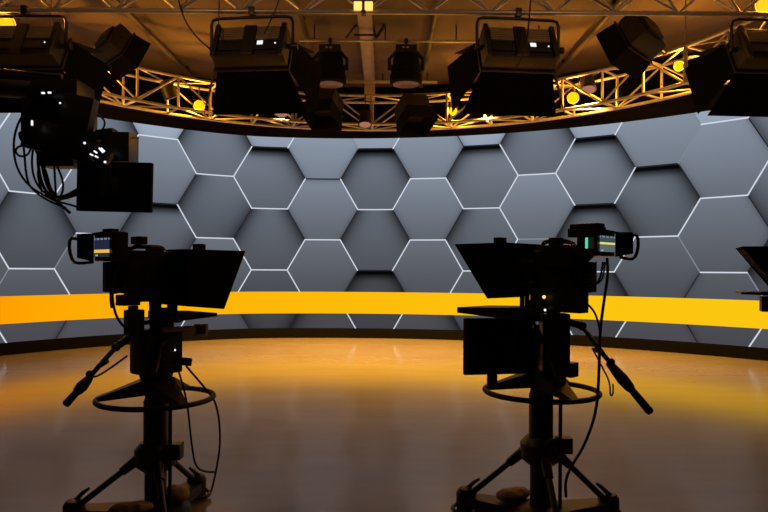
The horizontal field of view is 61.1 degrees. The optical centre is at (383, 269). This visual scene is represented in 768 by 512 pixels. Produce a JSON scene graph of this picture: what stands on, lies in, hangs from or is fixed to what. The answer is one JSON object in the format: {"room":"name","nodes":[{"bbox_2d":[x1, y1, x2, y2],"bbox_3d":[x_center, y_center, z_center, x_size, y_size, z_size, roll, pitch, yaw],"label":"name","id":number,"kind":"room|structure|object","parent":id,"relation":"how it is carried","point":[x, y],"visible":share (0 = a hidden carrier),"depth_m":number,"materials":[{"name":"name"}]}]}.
{"room":"studio","nodes":[
{"label":"studio","id":0,"kind":"room"},
{"bbox_2d":[0,338,767,511],"bbox_3d":[-0.009,1.560,6.200,20.000,0.120,20.600,0,0,0],"label":"floor","id":1,"kind":"structure","parent":0,"point":[307,424],"depth_m":6.16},
{"bbox_2d":[0,69,62,97],"bbox_3d":[-3.858,-0.136,5.100,2.762,3.228,0.900,0,0,0],"label":"crane","id":2,"kind":"object","parent":1,"relation":"on","point":[11,88],"visible":0.45,"depth_m":4.98,"materials":[{"name":"black paint"}]},
{"bbox_2d":[13,79,138,213],"bbox_3d":[-2.341,-0.928,4.952,0.914,1.001,0.395,0,0,0],"label":"camera","id":3,"kind":"object","parent":2,"relation":"hanging from","point":[58,119],"visible":0.95,"depth_m":4.86,"materials":[{"name":"black plastic"}]},
{"bbox_2d":[76,153,153,212],"bbox_3d":[-2.027,-0.656,4.874,0.566,0.444,0.111,0,0,0],"label":"monitor","id":4,"kind":"object","parent":3,"relation":"attached to","point":[110,186],"visible":1,"depth_m":4.88,"materials":[{"name":"black paint"}]},
{"bbox_2d":[62,326,215,511],"bbox_3d":[-1.340,0.917,3.721,0.927,1.151,0.981,0,0,-30],"label":"pedestal","id":5,"kind":"object","parent":1,"relation":"on","point":[157,453],"visible":0.91,"depth_m":3.72,"materials":[{"name":"black paint"}]},
{"bbox_2d":[108,500,153,511],"bbox_3d":[-1.424,1.342,3.659,0.240,0.067,0.144,0,0,-17],"label":"sandbag","id":6,"kind":"object","parent":5,"relation":"on","point":[128,506],"visible":1,"depth_m":3.63,"materials":[{"name":"fabric"}]},
{"bbox_2d":[68,228,220,491],"bbox_3d":[-1.353,0.562,3.752,0.247,1.576,0.837,0,0,40],"label":"camera","id":7,"kind":"object","parent":5,"relation":"on","point":[145,275],"visible":0.98,"depth_m":3.63,"materials":[{"name":"black plastic"}]},
{"bbox_2d":[77,231,110,260],"bbox_3d":[-1.569,-0.126,3.515,0.200,0.161,0.092,0,0,40],"label":"viewfinder","id":8,"kind":"object","parent":7,"relation":"attached to","point":[89,247],"depth_m":3.56,"materials":[{"name":"black plastic"}]},
{"bbox_2d":[144,244,244,324],"bbox_3d":[-1.200,0.076,3.953,0.367,0.475,0.599,0,0,40],"label":"teleprompter","id":9,"kind":"object","parent":7,"relation":"attached to","point":[204,278],"visible":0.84,"depth_m":3.84,"materials":[{"name":"black paint"}]},
{"bbox_2d":[148,310,216,320],"bbox_3d":[-1.219,0.271,3.932,0.324,0.049,0.267,0,0,40],"label":"monitor","id":10,"kind":"object","parent":9,"relation":"on","point":[176,315],"depth_m":3.80,"materials":[{"name":"black plastic"}]},
{"bbox_2d":[192,244,205,249],"bbox_3d":[-1.143,-0.141,4.019,0.070,0.040,0.050,0,0,40],"label":"light","id":11,"kind":"object","parent":9,"relation":"on","point":[195,246],"depth_m":4.00,"materials":[{"name":"black paint"}]},
{"bbox_2d":[161,249,244,308],"bbox_3d":[-1.145,0.058,4.018,0.367,0.357,0.428,0,0,40],"label":"hood","id":12,"kind":"object","parent":9,"relation":"attached to","point":[204,278],"depth_m":3.84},
{"bbox_2d":[166,484,189,502],"bbox_3d":[-1.237,1.328,3.856,0.144,0.095,0.180,0,0,-44],"label":"sandbag","id":13,"kind":"object","parent":5,"relation":"on","point":[180,493],"visible":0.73,"depth_m":3.80,"materials":[{"name":"fabric"}]},
{"bbox_2d":[0,84,767,360],"bbox_3d":[-0.340,-0.927,11.540,16.770,4.850,6.029,0,0,0],"label":"wall","id":14,"kind":"structure","parent":1,"relation":"on","point":[341,234],"depth_m":13.33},
{"bbox_2d":[451,318,652,511],"bbox_3d":[0.893,0.887,3.697,1.045,1.236,0.890,0,0,9],"label":"pedestal","id":15,"kind":"object","parent":1,"relation":"on","point":[539,448],"visible":0.85,"depth_m":3.74,"materials":[{"name":"black paint"}]},
{"bbox_2d":[463,318,539,386],"bbox_3d":[0.682,0.452,3.565,0.470,0.373,0.201,0,0,-22],"label":"floor monitor","id":16,"kind":"object","parent":15,"relation":"attached to","point":[492,347],"visible":0.99,"depth_m":3.55,"materials":[{"name":"black plastic"}]},
{"bbox_2d":[496,486,529,502],"bbox_3d":[0.779,1.349,3.911,0.240,0.076,0.144,0,0,-29],"label":"sandbag","id":17,"kind":"object","parent":15,"relation":"on","point":[515,493],"visible":1,"depth_m":3.86,"materials":[{"name":"fabric"}]},
{"bbox_2d":[514,223,639,497],"bbox_3d":[1.012,0.489,3.663,0.277,1.486,0.753,0,0,-44],"label":"camera","id":18,"kind":"object","parent":15,"relation":"on","point":[563,277],"visible":0.98,"depth_m":3.56,"materials":[{"name":"black plastic"}]},
{"bbox_2d":[455,237,560,321],"bbox_3d":[0.791,0.049,3.936,0.367,0.497,0.635,0,0,-44],"label":"teleprompter","id":19,"kind":"object","parent":18,"relation":"attached to","point":[492,265],"visible":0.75,"depth_m":3.84,"materials":[{"name":"black paint"}]},
{"bbox_2d":[455,242,539,298],"bbox_3d":[0.703,0.005,4.027,0.367,0.330,0.383,0,0,-44],"label":"hood","id":20,"kind":"object","parent":19,"relation":"attached to","point":[492,265],"depth_m":3.85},
{"bbox_2d":[494,237,506,242],"bbox_3d":[0.717,-0.180,4.014,0.070,0.040,0.050,0,0,-44],"label":"light","id":21,"kind":"object","parent":19,"relation":"on","point":[496,239],"depth_m":3.99,"materials":[{"name":"black paint"}]},
{"bbox_2d":[457,305,560,321],"bbox_3d":[0.756,0.254,3.971,0.324,0.080,0.530,0,0,-44],"label":"monitor","id":22,"kind":"object","parent":19,"relation":"on","point":[496,311],"depth_m":3.81,"materials":[{"name":"black plastic"}]},
{"bbox_2d":[532,313,569,385],"bbox_3d":[0.924,0.440,3.572,0.178,0.399,0.258,0,0,25],"label":"control box","id":23,"kind":"object","parent":18,"relation":"hanging from","point":[553,332],"visible":0.94,"depth_m":3.57,"materials":[{"name":"black plastic"}]},
{"bbox_2d":[598,229,632,256],"bbox_3d":[1.240,-0.143,3.475,0.200,0.142,0.100,0,0,-44],"label":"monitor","id":24,"kind":"object","parent":18,"relation":"attached to","point":[610,242],"depth_m":3.52,"materials":[{"name":"black plastic"}]},
{"bbox_3d":[2.745,0.896,3.797,0.932,1.238,0.982,0,0,22],"label":"pedestal","id":25,"kind":"object","parent":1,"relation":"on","visible":0},
{"bbox_3d":[2.753,0.075,3.767,0.704,0.644,0.209,0,0,22],"label":"camera","id":26,"kind":"object","parent":25,"relation":"on","visible":0},
{"bbox_2d":[735,246,767,311],"bbox_3d":[2.464,0.034,3.879,0.620,0.426,0.307,0,0,22],"label":"teleprompter","id":27,"kind":"object","parent":26,"relation":"attached to","point":[756,257],"visible":1,"depth_m":3.83,"materials":[{"name":"black paint"}]},
{"bbox_2d":[735,291,767,294],"bbox_3d":[2.339,0.141,3.929,0.350,0.030,0.270,0,0,22],"label":"monitor","id":28,"kind":"object","parent":27,"relation":"on","point":[739,292],"depth_m":3.85,"materials":[{"name":"black plastic"}]},
{"bbox_2d":[736,246,767,285],"bbox_3d":[2.411,-0.006,3.900,0.500,0.265,0.307,0,0,22],"label":"hood","id":29,"kind":"object","parent":27,"relation":"attached to","point":[756,257],"depth_m":3.83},
{"bbox_2d":[738,249,767,281],"bbox_3d":[2.281,-0.007,3.953,0.199,0.236,0.276,0,0,22],"label":"mirror glass","id":30,"kind":"object","parent":27,"relation":"on","point":[757,259],"depth_m":3.83,"materials":[{"name":"glass"}]},
{"bbox_2d":[0,0,767,87],"bbox_3d":[0.023,-4.210,6.200,20.000,0.120,20.600,0,0,0],"label":"ceiling","id":31,"kind":"structure","parent":0,"point":[171,29],"depth_m":11.05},
{"bbox_2d":[111,0,195,81],"bbox_3d":[-4.028,-4.082,7.415,0.100,0.180,12.829,0,0,0],"label":"ceiling pipe","id":32,"kind":"object","parent":31,"relation":"attached to","point":[131,16],"visible":0.8,"depth_m":11.37,"materials":[{"name":"metal"}]},
{"bbox_2d":[103,68,215,110],"label":"truss","id":33,"kind":"object","parent":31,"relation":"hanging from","point":[114,87],"depth_m":13.55,"materials":[{"name":"metal"}]},
{"bbox_2d":[293,0,321,87],"bbox_3d":[-1.338,-4.067,7.649,0.100,0.180,13.297,0,0,0],"label":"ceiling pipe","id":34,"kind":"object","parent":31,"relation":"attached to","point":[301,19],"visible":0.47,"depth_m":10.81,"materials":[{"name":"metal"}]},
{"bbox_2d":[345,14,385,100],"bbox_3d":[-0.267,-3.980,11.650,0.782,0.637,4.900,0,0,0],"label":"beam","id":35,"kind":"structure","parent":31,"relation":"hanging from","point":[366,30],"depth_m":11.91,"materials":[{"name":"metal"}]},
{"bbox_2d":[0,0,767,16],"bbox_3d":[0.021,-3.451,7.000,9.305,1.398,0.372,0,0,0],"label":"lighting truss","id":36,"kind":"object","parent":31,"relation":"hanging from","point":[57,8],"visible":0.98,"depth_m":6.98,"materials":[{"name":"metal"}]},
{"bbox_2d":[0,5,108,112],"bbox_3d":[-3.860,-2.301,7.236,1.301,1.076,0.903,0,0,2],"label":"light","id":37,"kind":"object","parent":36,"relation":"hanging from","point":[24,47],"visible":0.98,"depth_m":6.98,"materials":[{"name":"metal"}]},
{"bbox_2d":[218,0,222,39],"bbox_3d":[-1.742,-2.671,6.879,0.038,0.521,0.160,0,0,-27],"label":"power cable","id":38,"kind":"object","parent":36,"relation":"hanging from","point":[218,0],"visible":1,"depth_m":6.89,"materials":[{"name":"black rubber"}]},
{"bbox_2d":[204,6,321,114],"bbox_3d":[-1.399,-2.288,7.235,1.301,1.076,0.903,0,0,6],"label":"light","id":39,"kind":"object","parent":36,"relation":"hanging from","point":[252,66],"visible":0.94,"depth_m":7.06,"materials":[{"name":"metal"}]},
{"bbox_2d":[178,0,210,49],"bbox_3d":[-2.029,-2.659,6.944,0.358,0.588,0.077,0,0,-8],"label":"power cable","id":40,"kind":"object","parent":39,"relation":"attached to","point":[178,0],"visible":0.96,"depth_m":6.92,"materials":[{"name":"black rubber"}]},
{"bbox_2d":[264,0,278,33],"bbox_3d":[-1.185,-2.699,6.878,0.020,0.467,0.218,0,0,44],"label":"power cable","id":41,"kind":"object","parent":36,"relation":"hanging from","point":[278,0],"visible":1,"depth_m":6.88,"materials":[{"name":"black rubber"}]},
{"bbox_2d":[353,0,373,15],"bbox_3d":[-0.220,-2.837,6.940,0.220,0.195,0.160,0,0,0],"label":"lamp","id":42,"kind":"object","parent":36,"relation":"attached to","point":[363,5],"visible":1,"depth_m":6.88,"materials":[{"name":"black paint"}]},
{"bbox_2d":[447,8,564,116],"bbox_3d":[1.417,-2.272,7.235,1.301,1.076,0.903,0,0,-6],"label":"light","id":43,"kind":"object","parent":36,"relation":"hanging from","point":[527,91],"visible":0.91,"depth_m":7.06,"materials":[{"name":"metal"}]},
{"bbox_2d":[513,0,530,72],"bbox_3d":[1.454,-2.454,6.682,0.082,0.958,0.494,0,0,34],"label":"power cable","id":44,"kind":"object","parent":36,"relation":"hanging from","point":[530,0],"visible":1,"depth_m":6.66,"materials":[{"name":"black rubber"}]},
{"bbox_2d":[684,17,767,116],"bbox_3d":[4.160,-2.257,7.235,1.301,1.076,0.903,0,0,-4],"label":"light","id":45,"kind":"object","parent":36,"relation":"hanging from","point":[745,55],"visible":1,"depth_m":7.13,"materials":[{"name":"metal"}]},
{"bbox_2d":[751,0,767,11],"bbox_3d":[4.298,-3.007,7.361,0.280,0.296,0.312,0,0,0],"label":"light","id":46,"kind":"object","parent":36,"relation":"attached to","point":[761,5],"visible":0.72,"depth_m":7.27,"materials":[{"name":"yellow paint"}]},
{"bbox_2d":[346,73,436,83],"bbox_3d":[-0.178,-4.045,13.700,2.600,0.212,0.050,0,0,0],"label":"track","id":47,"kind":"object","parent":31,"relation":"hanging from","point":[347,81],"visible":0.59,"depth_m":13.68,"materials":[{"name":"metal"}]},
{"bbox_2d":[336,84,450,117],"label":"truss","id":48,"kind":"object","parent":31,"relation":"hanging from","point":[440,107],"depth_m":14.72,"materials":[{"name":"metal"}]},
{"bbox_2d":[50,0,767,130],"bbox_3d":[-0.241,-3.493,10.133,12.012,1.317,6.361,0,0,0],"label":"truss","id":49,"kind":"object","parent":31,"relation":"hanging from","point":[294,122],"visible":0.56,"depth_m":11.62,"materials":[{"name":"metal"}]},
{"bbox_2d":[0,3,19,25],"bbox_3d":[-4.361,-2.896,7.531,0.280,0.413,0.312,0,0,0],"label":"light","id":50,"kind":"object","parent":49,"relation":"attached to","point":[3,21],"visible":0.5,"depth_m":7.43,"materials":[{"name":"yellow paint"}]},
{"bbox_2d":[92,23,149,80],"bbox_3d":[-4.169,-3.072,9.583,0.700,0.812,2.094,0,0,-44],"label":"spotlight","id":51,"kind":"object","parent":49,"relation":"hanging from","point":[124,51],"visible":0.88,"depth_m":8.89,"materials":[{"name":"black paint"}]},
{"bbox_2d":[159,79,176,100],"bbox_3d":[-3.862,-3.242,11.736,0.335,0.398,0.335,0,0,0],"label":"can","id":52,"kind":"object","parent":49,"relation":"attached to","point":[169,91],"visible":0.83,"depth_m":11.62,"materials":[{"name":"black paint"}]},
{"bbox_2d":[192,86,205,109],"bbox_3d":[-3.451,-3.189,12.162,0.244,0.501,0.266,0,0,0],"label":"can","id":53,"kind":"object","parent":49,"relation":"attached to","point":[198,104],"visible":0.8,"depth_m":12.06,"materials":[{"name":"black paint"}]},
{"bbox_2d":[274,114,287,117],"bbox_3d":[-1.982,-3.199,12.532,0.276,0.464,0.276,0,0,44],"label":"can","id":54,"kind":"object","parent":49,"relation":"attached to","point":[277,115],"visible":0.31,"depth_m":12.57,"materials":[{"name":"black paint"}]},
{"bbox_2d":[301,88,343,130],"bbox_3d":[-1.112,-3.041,12.259,0.631,0.841,0.969,0,0,19],"label":"spotlight","id":55,"kind":"object","parent":49,"relation":"hanging from","point":[328,116],"visible":0.8,"depth_m":12.16,"materials":[{"name":"black paint"}]},
{"bbox_2d":[357,95,372,127],"bbox_3d":[-0.367,-3.108,12.708,0.275,0.627,0.279,0,0,42],"label":"can","id":56,"kind":"object","parent":49,"relation":"attached to","point":[364,119],"visible":1,"depth_m":12.66,"materials":[{"name":"black paint"}]},
{"bbox_2d":[394,93,438,136],"bbox_3d":[0.579,-2.988,12.309,0.641,0.928,0.858,0,0,-24],"label":"spotlight","id":57,"kind":"object","parent":49,"relation":"hanging from","point":[415,116],"visible":1,"depth_m":12.19,"materials":[{"name":"black paint"}]},
{"bbox_2d":[448,106,457,114],"bbox_3d":[1.367,-3.229,12.874,0.197,0.368,0.202,0,0,0],"label":"can","id":58,"kind":"object","parent":49,"relation":"attached to","point":[455,111],"visible":0.63,"depth_m":12.79,"materials":[{"name":"black paint"}]},
{"bbox_2d":[566,82,579,103],"bbox_3d":[3.423,-3.196,11.797,0.244,0.411,0.267,0,0,0],"label":"can","id":59,"kind":"object","parent":49,"relation":"attached to","point":[573,97],"visible":0.98,"depth_m":11.70,"materials":[{"name":"black paint"}]},
{"bbox_2d":[578,71,596,94],"bbox_3d":[3.575,-3.298,11.393,0.304,0.375,0.304,0,0,44],"label":"can","id":60,"kind":"object","parent":49,"relation":"attached to","point":[587,82],"visible":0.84,"depth_m":11.33,"materials":[{"name":"black paint"}]},
{"bbox_2d":[596,10,667,80],"bbox_3d":[3.881,-3.113,9.366,1.853,0.862,0.784,0,0,-36],"label":"spotlight","id":61,"kind":"object","parent":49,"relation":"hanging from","point":[630,44],"visible":0.97,"depth_m":8.87,"materials":[{"name":"black paint"}]},
{"bbox_2d":[673,59,682,70],"bbox_3d":[4.685,-3.243,10.342,0.191,0.198,0.210,0,0,0],"label":"can","id":62,"kind":"object","parent":49,"relation":"attached to","point":[678,66],"visible":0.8,"depth_m":10.28,"materials":[{"name":"black paint"}]},
{"bbox_2d":[299,24,539,42],"bbox_3d":[0.747,-3.998,11.000,4.350,0.297,0.042,0,0,0],"label":"pipe","id":63,"kind":"object","parent":31,"relation":"hanging from","point":[314,39],"visible":0.79,"depth_m":10.98,"materials":[{"name":"metal"}]},
{"bbox_2d":[312,38,348,88],"bbox_3d":[-0.912,-3.519,11.000,0.542,0.803,0.542,0,0,32],"label":"spotlight","id":64,"kind":"object","parent":63,"relation":"hanging from","point":[330,56],"visible":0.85,"depth_m":10.84,"materials":[{"name":"black metal"}]},
{"bbox_2d":[387,38,424,88],"bbox_3d":[0.374,-3.515,11.000,0.542,0.796,0.542,0,0,32],"label":"spotlight","id":65,"kind":"object","parent":63,"relation":"hanging from","point":[405,69],"visible":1,"depth_m":10.84,"materials":[{"name":"black metal"}]},
{"bbox_2d":[419,0,439,87],"bbox_3d":[0.802,-4.056,7.579,0.100,0.180,13.158,0,0,0],"label":"ceiling pipe","id":66,"kind":"object","parent":31,"relation":"attached to","point":[433,22],"visible":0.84,"depth_m":11.20,"materials":[{"name":"metal"}]},
{"bbox_2d":[556,0,625,75],"bbox_3d":[3.522,-4.041,7.146,0.100,0.180,12.291,0,0,0],"label":"ceiling pipe","id":67,"kind":"object","parent":31,"relation":"attached to","point":[616,4],"visible":0.81,"depth_m":11.11,"materials":[{"name":"metal"}]},
{"bbox_2d":[553,54,689,106],"label":"truss","id":68,"kind":"object","parent":31,"relation":"hanging from","point":[629,85],"depth_m":13.03,"materials":[{"name":"metal"}]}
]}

